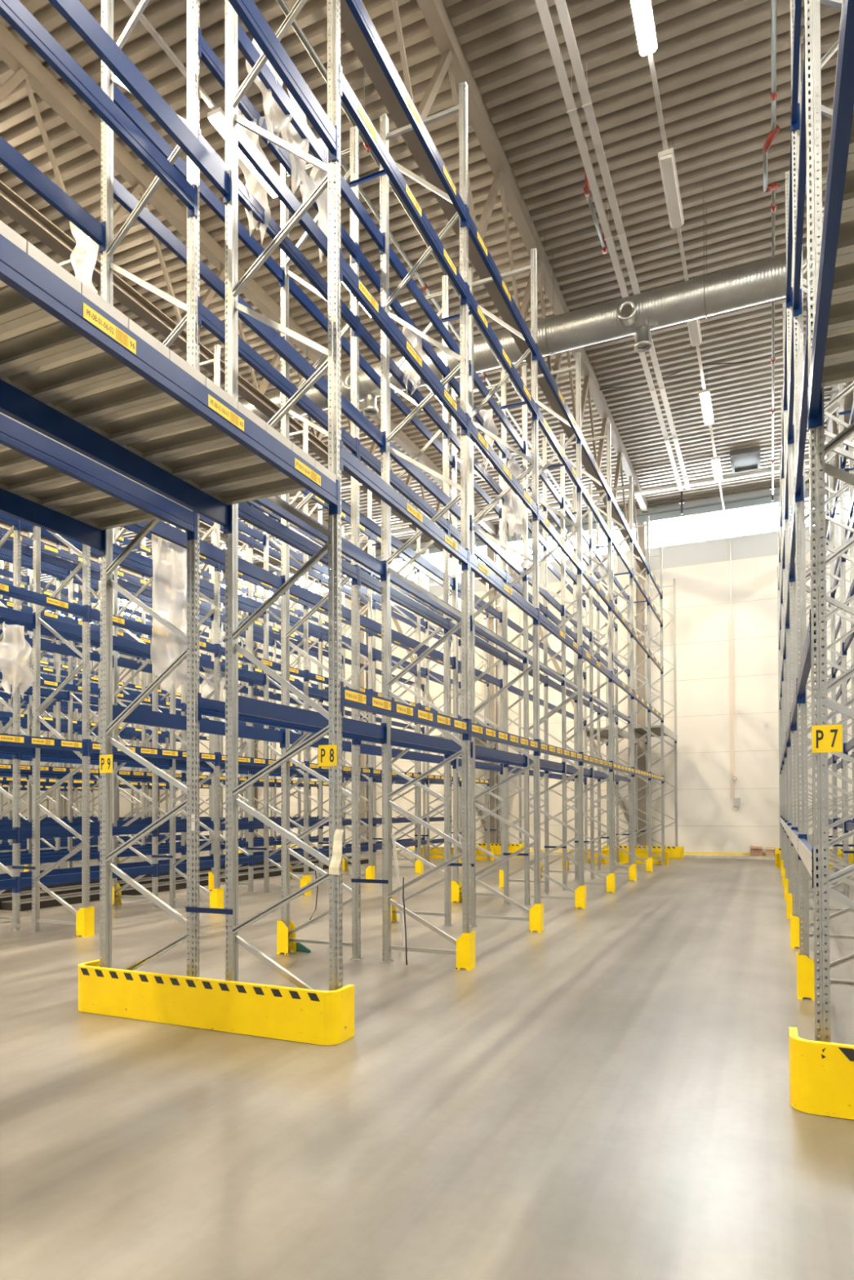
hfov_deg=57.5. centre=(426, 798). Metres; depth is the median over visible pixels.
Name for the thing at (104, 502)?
panel
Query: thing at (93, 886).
track
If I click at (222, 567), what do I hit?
crossbar
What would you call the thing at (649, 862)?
protector
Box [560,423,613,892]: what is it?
frame
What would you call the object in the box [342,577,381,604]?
crossbar
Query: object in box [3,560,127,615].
truss
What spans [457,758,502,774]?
crossbar
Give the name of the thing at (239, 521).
crossbar
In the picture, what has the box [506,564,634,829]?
brace
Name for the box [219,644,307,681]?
crossbar
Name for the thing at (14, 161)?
crossbar
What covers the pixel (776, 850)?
guard
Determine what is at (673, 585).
frame
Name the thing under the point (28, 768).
crossbar
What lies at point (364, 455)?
crossbar
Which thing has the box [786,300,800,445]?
crossbar
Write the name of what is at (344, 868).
protector
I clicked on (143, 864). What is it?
crossbar
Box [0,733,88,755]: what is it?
crossbar
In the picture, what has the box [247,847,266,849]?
spacer
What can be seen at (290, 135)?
plastic film
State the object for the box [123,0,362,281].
rail
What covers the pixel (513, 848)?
guard
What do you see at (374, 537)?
crossbar
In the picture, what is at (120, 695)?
crossbar
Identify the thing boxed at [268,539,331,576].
crossbar
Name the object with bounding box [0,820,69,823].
crossbar
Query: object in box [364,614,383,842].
frame
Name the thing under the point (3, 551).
crossbar
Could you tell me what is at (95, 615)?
crossbar
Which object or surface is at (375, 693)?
crossbar
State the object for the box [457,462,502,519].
crossbar
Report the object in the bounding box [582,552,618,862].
frame
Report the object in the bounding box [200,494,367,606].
truss
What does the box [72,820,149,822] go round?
crossbar
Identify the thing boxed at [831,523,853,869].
frame
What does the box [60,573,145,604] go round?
crossbar
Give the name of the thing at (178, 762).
crossbar
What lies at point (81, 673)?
frame
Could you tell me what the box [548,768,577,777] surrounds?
crossbar
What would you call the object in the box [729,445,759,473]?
hatch
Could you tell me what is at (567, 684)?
crossbar
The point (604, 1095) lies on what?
floor
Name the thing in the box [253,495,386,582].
crossbar
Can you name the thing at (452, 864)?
spacer
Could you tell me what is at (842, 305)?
panel
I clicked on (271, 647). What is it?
frame
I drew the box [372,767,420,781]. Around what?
crossbar
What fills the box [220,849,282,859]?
crossbar
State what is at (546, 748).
crossbar
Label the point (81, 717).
frame
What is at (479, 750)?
crossbar
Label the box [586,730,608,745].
crossbar
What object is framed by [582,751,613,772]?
crossbar
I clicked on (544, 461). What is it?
frame
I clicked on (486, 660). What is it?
frame
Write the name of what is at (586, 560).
crossbar
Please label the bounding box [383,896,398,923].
protector
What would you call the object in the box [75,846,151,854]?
crossbar
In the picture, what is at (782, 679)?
crossbar
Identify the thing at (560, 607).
crossbar
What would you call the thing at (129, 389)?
panel
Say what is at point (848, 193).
panel
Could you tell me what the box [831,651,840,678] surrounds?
crossbar
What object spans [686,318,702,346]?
ceiling light
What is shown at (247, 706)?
crossbar
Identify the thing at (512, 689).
crossbar
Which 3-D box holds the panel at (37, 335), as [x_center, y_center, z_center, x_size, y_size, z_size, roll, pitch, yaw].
[-2.093,-2.459,4.112,1.064,0.062,0.298,-1,-1,24]
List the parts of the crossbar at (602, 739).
deck panel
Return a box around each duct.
[238,184,818,422]
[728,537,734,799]
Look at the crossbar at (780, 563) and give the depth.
21.88 m
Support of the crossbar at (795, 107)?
attached to the frame at (817, 448)
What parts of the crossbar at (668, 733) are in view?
deck panel, deck panel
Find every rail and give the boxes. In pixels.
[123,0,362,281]
[200,529,302,580]
[647,52,726,519]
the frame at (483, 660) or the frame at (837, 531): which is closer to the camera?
the frame at (837, 531)
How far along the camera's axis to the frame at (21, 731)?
31.25 m
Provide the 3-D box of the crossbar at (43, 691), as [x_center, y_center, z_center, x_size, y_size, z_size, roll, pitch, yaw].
[-9.137,-2.480,17.407,0.078,0.235,2.792,-1,-1,24]
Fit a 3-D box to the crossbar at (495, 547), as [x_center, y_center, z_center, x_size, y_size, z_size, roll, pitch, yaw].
[1.208,-4.065,12.841,0.078,0.235,2.792,-1,-1,24]
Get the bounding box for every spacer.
[11,865,35,869]
[151,854,173,857]
[185,906,232,915]
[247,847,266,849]
[348,169,386,187]
[350,878,388,884]
[441,311,471,322]
[446,862,474,866]
[500,400,526,409]
[502,853,528,855]
[543,845,566,848]
[545,463,564,469]
[572,510,591,514]
[595,544,613,548]
[613,572,629,575]
[832,844,853,846]
[838,409,851,415]
[843,850,853,853]
[844,467,853,471]
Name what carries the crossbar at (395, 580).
attached to the frame at (385, 300)
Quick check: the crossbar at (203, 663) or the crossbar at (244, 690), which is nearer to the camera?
the crossbar at (203, 663)
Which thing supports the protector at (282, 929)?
on the floor
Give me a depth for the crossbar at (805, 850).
5.56 m
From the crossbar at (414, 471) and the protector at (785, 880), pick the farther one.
the protector at (785, 880)
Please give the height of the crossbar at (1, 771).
0.235 m
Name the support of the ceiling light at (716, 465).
attached to the rail at (651, 59)
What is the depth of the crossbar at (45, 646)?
13.31 m
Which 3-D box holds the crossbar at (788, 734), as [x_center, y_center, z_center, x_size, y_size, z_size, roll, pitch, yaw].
[5.164,-0.952,11.053,0.078,0.235,2.792,-1,-1,24]
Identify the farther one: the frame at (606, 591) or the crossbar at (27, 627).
the frame at (606, 591)
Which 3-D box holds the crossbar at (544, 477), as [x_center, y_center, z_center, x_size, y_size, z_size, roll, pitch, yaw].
[2.334,-6.346,15.430,0.078,0.235,2.792,-1,-1,24]
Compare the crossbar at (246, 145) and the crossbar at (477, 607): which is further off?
the crossbar at (477, 607)
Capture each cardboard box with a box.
[750,846,761,856]
[765,847,773,856]
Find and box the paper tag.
[191,814,195,831]
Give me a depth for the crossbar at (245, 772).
18.26 m
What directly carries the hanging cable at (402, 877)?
hanging from the frame at (385, 300)
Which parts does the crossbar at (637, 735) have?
deck panel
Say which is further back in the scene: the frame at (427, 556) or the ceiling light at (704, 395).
the frame at (427, 556)
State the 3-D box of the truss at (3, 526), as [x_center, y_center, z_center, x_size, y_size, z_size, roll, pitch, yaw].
[-14.806,-9.343,18.696,0.240,2.415,35.000,-1,-1,24]
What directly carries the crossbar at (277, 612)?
attached to the frame at (305, 508)
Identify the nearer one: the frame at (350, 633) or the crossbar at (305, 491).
the crossbar at (305, 491)
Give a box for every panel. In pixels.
[0,220,26,253]
[0,240,80,324]
[0,282,128,372]
[0,318,168,399]
[0,431,75,471]
[0,450,109,493]
[13,468,139,506]
[39,349,205,422]
[44,483,167,519]
[75,497,193,530]
[78,377,237,442]
[115,400,266,460]
[147,422,291,476]
[177,442,315,491]
[203,459,336,505]
[808,354,853,387]
[811,324,853,360]
[813,290,853,330]
[817,251,853,296]
[820,206,853,256]
[824,150,853,208]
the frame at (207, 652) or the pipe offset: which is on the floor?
the frame at (207, 652)
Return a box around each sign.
[99,754,112,773]
[318,744,337,766]
[811,724,842,752]
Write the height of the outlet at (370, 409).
0.360 m
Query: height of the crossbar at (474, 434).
0.235 m
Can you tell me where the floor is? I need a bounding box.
[0,844,853,1279]
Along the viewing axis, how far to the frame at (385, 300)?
8.76 m
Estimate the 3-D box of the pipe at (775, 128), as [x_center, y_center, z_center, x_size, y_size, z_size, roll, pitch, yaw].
[4.464,-10.378,10.115,0.252,0.713,33.900,-1,-1,24]
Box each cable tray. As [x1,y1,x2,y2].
[534,0,682,490]
[554,0,689,488]
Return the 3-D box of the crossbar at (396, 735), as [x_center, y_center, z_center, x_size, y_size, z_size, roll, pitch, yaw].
[0.086,-0.734,10.238,0.078,0.235,2.792,-1,-1,24]
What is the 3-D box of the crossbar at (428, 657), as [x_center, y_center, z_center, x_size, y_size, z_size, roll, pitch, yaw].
[0.356,-3.941,22.404,0.078,0.235,2.792,-1,-1,24]
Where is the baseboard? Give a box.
[96,843,774,859]
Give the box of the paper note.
[328,829,343,875]
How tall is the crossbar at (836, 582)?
0.235 m
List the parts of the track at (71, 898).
rail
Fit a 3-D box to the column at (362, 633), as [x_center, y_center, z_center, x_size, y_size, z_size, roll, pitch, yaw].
[-2.627,-3.863,32.589,0.300,11.880,0.300,-1,-1,24]
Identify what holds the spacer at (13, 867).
attached to the frame at (85, 563)
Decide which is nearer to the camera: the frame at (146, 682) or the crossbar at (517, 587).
the crossbar at (517, 587)
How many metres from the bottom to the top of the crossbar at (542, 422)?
0.235 m
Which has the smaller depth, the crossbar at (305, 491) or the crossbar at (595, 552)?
the crossbar at (305, 491)
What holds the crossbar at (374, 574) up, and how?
attached to the frame at (418, 540)
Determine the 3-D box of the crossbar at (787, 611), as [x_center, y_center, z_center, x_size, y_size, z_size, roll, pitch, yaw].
[5.157,-2.822,11.077,0.078,0.235,2.792,-1,-1,24]
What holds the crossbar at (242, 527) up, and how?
attached to the frame at (216, 527)
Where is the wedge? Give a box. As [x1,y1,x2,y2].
[296,942,311,952]
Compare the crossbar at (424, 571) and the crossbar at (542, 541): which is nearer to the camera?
the crossbar at (542, 541)
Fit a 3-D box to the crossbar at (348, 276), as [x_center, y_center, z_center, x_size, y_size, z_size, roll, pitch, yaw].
[-0.139,-4.131,7.313,0.078,0.235,2.792,-1,-1,24]
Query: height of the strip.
1.470 m
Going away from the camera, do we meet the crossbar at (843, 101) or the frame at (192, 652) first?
the crossbar at (843, 101)
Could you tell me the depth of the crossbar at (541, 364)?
12.30 m
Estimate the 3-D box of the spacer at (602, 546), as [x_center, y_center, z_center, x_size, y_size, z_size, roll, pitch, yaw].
[4.976,-7.087,21.868,0.480,0.044,0.025,-1,-1,24]
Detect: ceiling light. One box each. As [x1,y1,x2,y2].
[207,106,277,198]
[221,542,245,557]
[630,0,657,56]
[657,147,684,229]
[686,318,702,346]
[699,388,713,424]
[711,456,722,482]
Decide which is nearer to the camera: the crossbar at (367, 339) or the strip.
the strip
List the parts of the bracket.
bracket post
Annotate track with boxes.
[0,854,343,893]
[0,855,351,909]
[1,857,368,911]
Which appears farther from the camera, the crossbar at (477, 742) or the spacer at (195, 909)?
the crossbar at (477, 742)
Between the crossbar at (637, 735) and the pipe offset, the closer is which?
the pipe offset
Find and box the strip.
[391,833,408,960]
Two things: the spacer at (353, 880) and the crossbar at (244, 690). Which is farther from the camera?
the crossbar at (244, 690)
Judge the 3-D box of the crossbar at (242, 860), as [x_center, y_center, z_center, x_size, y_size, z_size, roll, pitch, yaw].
[-4.288,1.295,15.216,0.078,0.235,2.792,-1,-1,24]
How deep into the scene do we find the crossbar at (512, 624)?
18.26 m
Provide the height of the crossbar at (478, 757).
0.235 m
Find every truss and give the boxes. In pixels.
[0,22,497,590]
[0,521,245,616]
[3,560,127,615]
[3,575,68,641]
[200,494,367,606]
[326,0,648,572]
[824,381,853,545]
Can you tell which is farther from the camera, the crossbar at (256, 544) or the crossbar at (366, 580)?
the crossbar at (256, 544)
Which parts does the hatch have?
hatch panel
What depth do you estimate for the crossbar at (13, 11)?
5.59 m
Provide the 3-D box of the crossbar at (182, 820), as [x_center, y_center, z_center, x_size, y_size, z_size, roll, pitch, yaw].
[-7.070,0.640,19.519,0.078,0.235,2.792,-1,-1,24]
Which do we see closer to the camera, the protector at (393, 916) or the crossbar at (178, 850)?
the protector at (393, 916)
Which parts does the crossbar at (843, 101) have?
deck panel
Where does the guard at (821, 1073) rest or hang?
on the floor
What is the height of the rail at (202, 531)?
1.025 m
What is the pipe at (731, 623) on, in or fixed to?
attached to the wall at (708, 824)
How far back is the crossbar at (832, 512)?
16.22 m
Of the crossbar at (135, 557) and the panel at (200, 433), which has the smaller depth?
the panel at (200, 433)
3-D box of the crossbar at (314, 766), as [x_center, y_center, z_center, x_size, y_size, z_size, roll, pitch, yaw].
[-1.900,-0.638,17.242,0.078,0.235,2.792,-1,-1,24]
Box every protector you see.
[73,906,95,937]
[112,882,121,906]
[208,871,213,890]
[209,887,223,908]
[275,919,297,955]
[284,864,292,879]
[300,875,311,895]
[342,857,348,871]
[365,865,374,879]
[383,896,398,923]
[414,859,422,873]
[451,880,462,902]
[453,930,475,970]
[498,869,503,888]
[528,902,543,932]
[561,855,568,869]
[573,884,586,908]
[605,872,615,893]
[628,863,636,880]
[645,857,653,871]
[780,859,784,875]
[782,867,786,885]
[783,877,789,899]
[786,892,797,919]
[790,914,802,949]
[796,951,813,1000]
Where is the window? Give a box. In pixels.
[53,496,850,623]
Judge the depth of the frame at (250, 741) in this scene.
16.56 m
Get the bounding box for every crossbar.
[0,0,197,217]
[0,136,105,253]
[0,233,340,515]
[0,378,231,534]
[0,413,197,540]
[0,488,105,556]
[0,492,853,893]
[0,528,102,572]
[0,537,113,581]
[0,546,70,576]
[0,582,88,622]
[0,599,102,632]
[0,605,35,629]
[0,631,113,667]
[0,671,102,697]
[0,680,70,700]
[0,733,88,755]
[0,745,35,758]
[0,754,113,768]
[0,763,100,777]
[0,770,67,776]
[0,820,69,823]
[0,820,101,827]
[0,822,113,835]
[0,850,69,859]
[0,851,101,866]
[0,862,113,879]
[18,825,157,843]
[18,863,157,892]
[19,622,151,659]
[19,753,157,767]
[20,520,152,577]
[31,696,98,711]
[31,775,97,780]
[31,820,97,822]
[32,846,113,853]
[33,547,98,571]
[33,578,98,603]
[35,525,152,568]
[40,616,151,653]
[40,638,98,653]
[40,748,172,767]
[48,0,231,204]
[59,697,98,705]
[59,775,145,782]
[59,844,144,852]
[60,542,145,576]
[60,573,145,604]
[60,639,145,660]
[72,693,152,711]
[72,773,151,779]
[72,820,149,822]
[73,573,152,604]
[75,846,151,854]
[87,739,219,765]
[88,605,219,657]
[103,704,284,747]
[103,845,184,857]
[104,173,284,356]
[113,83,284,288]
[117,536,152,555]
[117,570,152,589]
[117,577,213,621]
[117,631,151,644]
[117,657,203,684]
[117,693,184,711]
[117,762,213,773]
[117,770,184,781]
[117,818,184,825]
[117,821,213,826]
[117,853,213,868]
[120,524,219,571]
[131,520,284,594]
[157,763,252,773]
[157,821,252,836]
[157,854,253,876]
[175,759,266,770]
[197,296,358,458]
[197,692,359,745]
[198,26,358,263]
[198,127,358,336]
[200,514,252,547]
[200,578,266,613]
[200,586,252,616]
[200,657,266,684]
[200,666,252,685]
[219,563,307,608]
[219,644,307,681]
[219,752,307,772]
[220,614,280,641]
[220,768,280,776]
[220,820,281,823]
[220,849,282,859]
[223,683,280,701]
[227,0,339,162]
[237,22,385,255]
[237,123,385,311]
[238,295,386,453]
[238,502,359,585]
[238,520,280,543]
[238,521,266,545]
[238,695,386,743]
[246,500,307,537]
[252,505,320,545]
[252,537,321,582]
[252,607,322,641]
[252,679,322,702]
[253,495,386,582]
[253,769,322,775]
[253,848,322,866]
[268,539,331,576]
[268,606,331,635]
[268,675,331,698]
[271,767,328,775]
[287,577,381,634]
[288,276,385,396]
[289,732,386,755]
[300,489,307,497]
[307,490,371,539]
[307,533,371,575]
[307,602,371,636]
[307,670,372,694]
[307,760,372,777]
[333,248,468,435]
[334,62,467,304]
[335,680,470,740]
[338,634,383,657]
[340,440,469,570]
[341,498,381,538]
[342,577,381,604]
[342,773,382,779]
[345,0,467,227]
[354,244,448,378]
[355,316,448,439]
[355,734,449,758]
[358,439,448,534]
[359,565,449,634]
[371,532,420,572]
[371,571,420,603]
[371,631,420,657]
[372,688,420,707]
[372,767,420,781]
[382,725,472,757]
[384,440,471,530]
[389,245,471,376]
[390,567,471,631]
[390,747,456,768]
[391,388,454,468]
[391,534,455,590]
[391,604,427,629]
[391,629,455,669]
[391,655,427,675]
[391,776,427,784]
[419,565,457,597]
[420,600,452,621]
[420,652,452,669]
[420,703,458,719]
[420,772,458,783]
[447,367,506,458]
[448,424,505,505]
[448,520,506,583]
[449,618,507,665]
[449,751,507,767]
[456,582,502,622]
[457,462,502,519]
[457,591,488,617]
[457,622,488,643]
[457,660,502,689]
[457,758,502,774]
[466,284,537,420]
[467,208,537,360]
[468,414,537,520]
[469,549,538,624]
[470,719,539,755]
[473,368,525,453]
[474,522,526,581]
[474,620,526,663]
[475,738,495,749]
[475,745,527,767]
[506,447,546,511]
[506,521,532,551]
[506,571,547,617]
[507,617,532,642]
[507,653,547,686]
[507,684,533,702]
[507,760,548,773]
[508,766,533,776]
[524,758,564,773]
[527,448,563,508]
[527,519,546,551]
[528,573,564,616]
[528,654,564,685]
[537,344,581,444]
[537,404,581,492]
[537,505,582,574]
[538,551,560,582]
[538,608,582,658]
[539,642,561,662]
[539,739,582,765]
[546,503,576,550]
[546,541,576,585]
[546,607,577,643]
[547,675,577,702]
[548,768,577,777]
[564,503,591,548]
[565,609,591,641]
[565,678,591,702]
[566,764,592,777]
[576,577,599,610]
[581,431,611,501]
[581,480,611,542]
[582,551,599,579]
[582,561,612,611]
[582,645,612,682]
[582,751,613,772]
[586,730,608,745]
[592,544,612,578]
[611,493,632,542]
[611,533,633,577]
[611,600,633,637]
[612,671,634,699]
[617,728,636,744]
[632,533,649,574]
[633,571,649,605]
[634,731,647,744]
[663,727,676,742]
[777,563,780,590]
[778,528,781,562]
[778,604,782,630]
[779,470,782,526]
[780,410,785,478]
[780,568,783,604]
[781,656,784,681]
[782,292,791,411]
[782,520,786,568]
[782,617,786,659]
[783,445,790,519]
[785,111,799,306]
[785,568,791,628]
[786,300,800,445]
[786,713,792,746]
[787,484,798,582]
[789,688,799,730]
[790,0,801,132]
[791,15,809,318]
[791,826,798,852]
[794,299,812,503]
[795,608,815,703]
[797,834,825,888]
[806,0,853,430]
[825,521,829,554]
[830,479,839,518]
[831,561,839,598]
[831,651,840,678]
[840,399,853,469]
[840,511,853,562]
[841,623,853,655]
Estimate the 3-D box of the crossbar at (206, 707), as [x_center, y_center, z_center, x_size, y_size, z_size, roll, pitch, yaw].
[-1.388,-0.759,7.828,0.078,0.235,2.792,-1,-1,24]
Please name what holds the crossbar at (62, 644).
attached to the frame at (142, 802)
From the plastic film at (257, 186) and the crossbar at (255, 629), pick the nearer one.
the plastic film at (257, 186)
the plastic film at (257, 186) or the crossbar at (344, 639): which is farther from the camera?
the crossbar at (344, 639)
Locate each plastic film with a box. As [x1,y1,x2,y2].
[0,622,34,702]
[69,220,98,293]
[150,533,186,693]
[200,666,225,721]
[237,107,271,243]
[245,38,292,149]
[280,84,315,203]
[309,137,330,263]
[402,326,425,395]
[479,408,497,472]
[502,454,522,543]
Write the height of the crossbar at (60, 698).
0.235 m
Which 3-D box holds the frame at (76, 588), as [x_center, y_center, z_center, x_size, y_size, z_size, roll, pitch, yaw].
[-12.278,-2.761,26.458,1.098,9.790,0.130,-1,-1,24]
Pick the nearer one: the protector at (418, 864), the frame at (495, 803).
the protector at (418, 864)
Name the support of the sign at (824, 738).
attached to the frame at (817, 448)
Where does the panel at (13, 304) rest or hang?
on the crossbar at (19, 270)
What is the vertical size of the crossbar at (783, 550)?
0.235 m
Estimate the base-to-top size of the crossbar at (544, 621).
0.235 m
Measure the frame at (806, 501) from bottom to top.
9.790 m
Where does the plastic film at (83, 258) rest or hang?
attached to the frame at (85, 563)
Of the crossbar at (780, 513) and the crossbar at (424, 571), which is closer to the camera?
the crossbar at (780, 513)
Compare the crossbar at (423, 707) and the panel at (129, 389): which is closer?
the panel at (129, 389)
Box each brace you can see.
[375,577,484,829]
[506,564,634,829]
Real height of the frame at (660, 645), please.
9.790 m
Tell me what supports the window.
in the wall at (708, 824)
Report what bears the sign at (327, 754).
attached to the frame at (233, 286)
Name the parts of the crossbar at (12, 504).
deck panel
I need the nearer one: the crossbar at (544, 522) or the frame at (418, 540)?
the crossbar at (544, 522)
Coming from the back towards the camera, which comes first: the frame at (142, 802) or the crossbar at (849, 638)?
the frame at (142, 802)
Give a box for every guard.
[78,959,354,1045]
[421,847,493,860]
[475,843,524,854]
[583,849,668,865]
[602,844,684,857]
[774,847,853,860]
[775,853,853,868]
[788,1026,853,1119]
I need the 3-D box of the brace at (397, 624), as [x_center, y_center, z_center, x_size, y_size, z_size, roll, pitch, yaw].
[0.062,-4.146,31.521,5.395,11.467,0.020,-1,-1,24]
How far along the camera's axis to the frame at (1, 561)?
23.66 m
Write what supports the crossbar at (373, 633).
attached to the frame at (418, 540)
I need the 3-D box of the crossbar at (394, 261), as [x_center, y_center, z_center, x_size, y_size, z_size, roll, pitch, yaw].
[0.065,-6.404,10.310,0.078,0.235,2.792,-1,-1,24]
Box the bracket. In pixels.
[679,491,684,514]
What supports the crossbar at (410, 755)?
attached to the frame at (503, 399)
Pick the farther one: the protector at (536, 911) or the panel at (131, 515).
the protector at (536, 911)
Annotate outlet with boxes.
[362,394,377,416]
[634,326,652,352]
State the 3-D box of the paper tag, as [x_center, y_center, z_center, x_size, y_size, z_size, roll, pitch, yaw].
[-1.951,0.198,6.492,0.036,0.136,0.003,-1,-1,24]
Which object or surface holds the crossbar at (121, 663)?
attached to the frame at (154, 806)
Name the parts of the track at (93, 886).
rail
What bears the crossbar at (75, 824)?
attached to the frame at (70, 802)
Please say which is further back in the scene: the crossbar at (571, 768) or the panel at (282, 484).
the crossbar at (571, 768)
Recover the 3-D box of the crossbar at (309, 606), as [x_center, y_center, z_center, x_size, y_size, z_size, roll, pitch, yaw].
[-1.912,-3.997,17.285,0.078,0.235,2.792,-1,-1,24]
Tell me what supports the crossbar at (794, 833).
attached to the frame at (800, 550)
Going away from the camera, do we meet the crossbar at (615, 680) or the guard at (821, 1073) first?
the guard at (821, 1073)
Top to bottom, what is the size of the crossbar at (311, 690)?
0.235 m
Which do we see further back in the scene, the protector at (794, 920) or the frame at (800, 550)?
the protector at (794, 920)
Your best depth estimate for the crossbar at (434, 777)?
22.05 m
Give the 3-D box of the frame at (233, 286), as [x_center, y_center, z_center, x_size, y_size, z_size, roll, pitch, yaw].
[-1.163,-3.058,6.223,1.098,9.790,0.130,-1,-1,24]
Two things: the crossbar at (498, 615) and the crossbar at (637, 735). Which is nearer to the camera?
the crossbar at (498, 615)
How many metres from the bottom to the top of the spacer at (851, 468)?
0.044 m
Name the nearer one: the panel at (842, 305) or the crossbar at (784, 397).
the panel at (842, 305)
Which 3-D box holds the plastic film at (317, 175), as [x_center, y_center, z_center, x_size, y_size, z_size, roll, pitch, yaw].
[-1.071,-6.050,7.908,0.241,1.185,0.249,0,-1,-2]
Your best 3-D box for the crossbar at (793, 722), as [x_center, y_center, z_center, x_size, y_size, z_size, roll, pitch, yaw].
[4.029,-0.980,8.493,0.078,0.235,2.792,-1,-1,24]
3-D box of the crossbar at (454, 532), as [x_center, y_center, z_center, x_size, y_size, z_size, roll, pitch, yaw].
[0.869,-4.062,12.991,0.078,0.235,2.792,-1,-1,24]
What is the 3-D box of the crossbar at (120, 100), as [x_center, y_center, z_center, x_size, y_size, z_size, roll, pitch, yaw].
[-2.330,-6.420,8.309,0.078,0.235,2.792,-1,-1,24]
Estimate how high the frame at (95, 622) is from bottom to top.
9.790 m
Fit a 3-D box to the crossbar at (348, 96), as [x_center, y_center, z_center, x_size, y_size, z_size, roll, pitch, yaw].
[-0.144,-5.580,7.331,0.078,0.235,2.792,-1,-1,24]
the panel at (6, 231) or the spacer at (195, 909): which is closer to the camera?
the panel at (6, 231)
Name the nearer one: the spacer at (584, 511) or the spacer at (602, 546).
the spacer at (584, 511)
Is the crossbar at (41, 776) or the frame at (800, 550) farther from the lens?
the crossbar at (41, 776)
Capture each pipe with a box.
[66,458,808,586]
[275,0,618,555]
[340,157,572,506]
[761,0,779,494]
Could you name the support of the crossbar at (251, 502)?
attached to the frame at (305, 508)
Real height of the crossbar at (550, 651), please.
0.235 m
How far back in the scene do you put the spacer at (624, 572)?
24.43 m
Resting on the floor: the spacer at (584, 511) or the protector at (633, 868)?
the protector at (633, 868)
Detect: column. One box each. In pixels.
[64,614,73,839]
[150,608,159,843]
[250,583,257,837]
[360,569,368,842]
[486,545,497,843]
[635,522,646,845]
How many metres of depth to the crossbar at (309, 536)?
17.36 m
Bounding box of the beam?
[43,482,853,612]
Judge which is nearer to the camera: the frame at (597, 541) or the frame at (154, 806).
the frame at (154, 806)
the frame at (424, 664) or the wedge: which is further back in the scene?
the frame at (424, 664)
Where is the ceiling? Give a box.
[0,0,853,604]
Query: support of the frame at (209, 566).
on the floor
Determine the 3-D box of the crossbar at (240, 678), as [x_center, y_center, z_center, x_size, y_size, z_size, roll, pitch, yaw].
[-4.302,-2.524,15.265,0.078,0.235,2.792,-1,-1,24]
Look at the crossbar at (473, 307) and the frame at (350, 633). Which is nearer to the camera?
the crossbar at (473, 307)
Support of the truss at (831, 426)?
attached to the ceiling
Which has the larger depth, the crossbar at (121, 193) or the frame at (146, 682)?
the frame at (146, 682)
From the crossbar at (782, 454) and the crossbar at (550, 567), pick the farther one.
the crossbar at (550, 567)
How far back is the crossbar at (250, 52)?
7.43 m
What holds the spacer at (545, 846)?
attached to the frame at (609, 637)
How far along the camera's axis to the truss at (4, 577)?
37.81 m
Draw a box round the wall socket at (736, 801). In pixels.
[732,797,739,811]
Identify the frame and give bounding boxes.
[0,519,22,930]
[0,560,3,852]
[2,711,8,813]
[7,562,35,868]
[12,661,27,850]
[26,531,61,871]
[28,258,90,937]
[40,611,53,848]
[46,652,62,839]
[53,577,78,862]
[66,656,82,816]
[67,546,102,867]
[72,644,82,814]
[87,591,104,846]
[91,622,104,847]
[99,0,199,977]
[112,527,159,907]
[117,527,146,863]
[118,597,139,857]
[131,656,149,844]
[145,608,168,857]
[155,521,185,858]
[158,693,169,843]
[169,344,220,909]
[169,697,181,841]
[185,564,211,855]
[199,624,208,840]
[210,522,254,892]
[220,544,248,854]
[225,0,342,991]
[238,638,245,848]
[240,577,263,853]
[253,640,272,848]
[262,418,308,894]
[272,568,301,850]
[280,126,362,960]
[284,494,323,877]
[289,602,311,848]
[316,592,343,846]
[334,483,373,876]
[341,520,376,871]
[345,633,356,840]
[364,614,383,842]
[379,81,471,969]
[384,275,453,926]
[391,522,421,873]
[391,551,417,862]
[422,575,452,858]
[425,548,459,865]
[451,370,510,905]
[458,573,489,860]
[462,600,486,843]
[466,248,540,932]
[493,600,521,844]
[498,436,550,889]
[521,352,583,908]
[537,485,578,879]
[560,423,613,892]
[564,523,600,870]
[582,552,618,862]
[587,475,635,880]
[604,583,637,845]
[610,515,651,871]
[626,546,665,865]
[644,578,677,846]
[777,495,826,864]
[777,530,817,863]
[777,566,812,848]
[779,449,837,885]
[780,382,848,897]
[782,302,853,919]
[785,170,853,948]
[790,0,853,999]
[804,0,853,1042]
[825,564,853,848]
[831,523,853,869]
[838,493,853,866]
[848,438,853,888]
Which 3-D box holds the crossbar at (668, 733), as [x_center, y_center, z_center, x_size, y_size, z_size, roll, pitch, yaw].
[7.978,-2.095,25.593,0.078,0.260,3.635,-1,-1,24]
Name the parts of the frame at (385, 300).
foot plate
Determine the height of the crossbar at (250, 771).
0.235 m
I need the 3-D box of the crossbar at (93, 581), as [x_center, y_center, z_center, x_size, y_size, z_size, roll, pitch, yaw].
[-8.014,-5.391,20.004,0.078,0.235,2.792,-1,-1,24]
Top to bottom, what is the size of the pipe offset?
0.443 m
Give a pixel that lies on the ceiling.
(712, 58)
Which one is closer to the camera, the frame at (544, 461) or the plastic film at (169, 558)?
the plastic film at (169, 558)
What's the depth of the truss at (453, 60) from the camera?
12.48 m
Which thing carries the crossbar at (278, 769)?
attached to the frame at (370, 825)
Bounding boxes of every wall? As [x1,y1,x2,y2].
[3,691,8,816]
[17,481,853,856]
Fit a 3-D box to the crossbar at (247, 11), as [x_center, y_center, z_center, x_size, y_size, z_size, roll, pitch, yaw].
[-1.459,-5.074,4.353,0.078,0.260,3.692,-1,-1,24]
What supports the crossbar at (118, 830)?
attached to the frame at (15, 917)
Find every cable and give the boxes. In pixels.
[309,863,318,919]
[402,877,407,964]
[599,344,804,390]

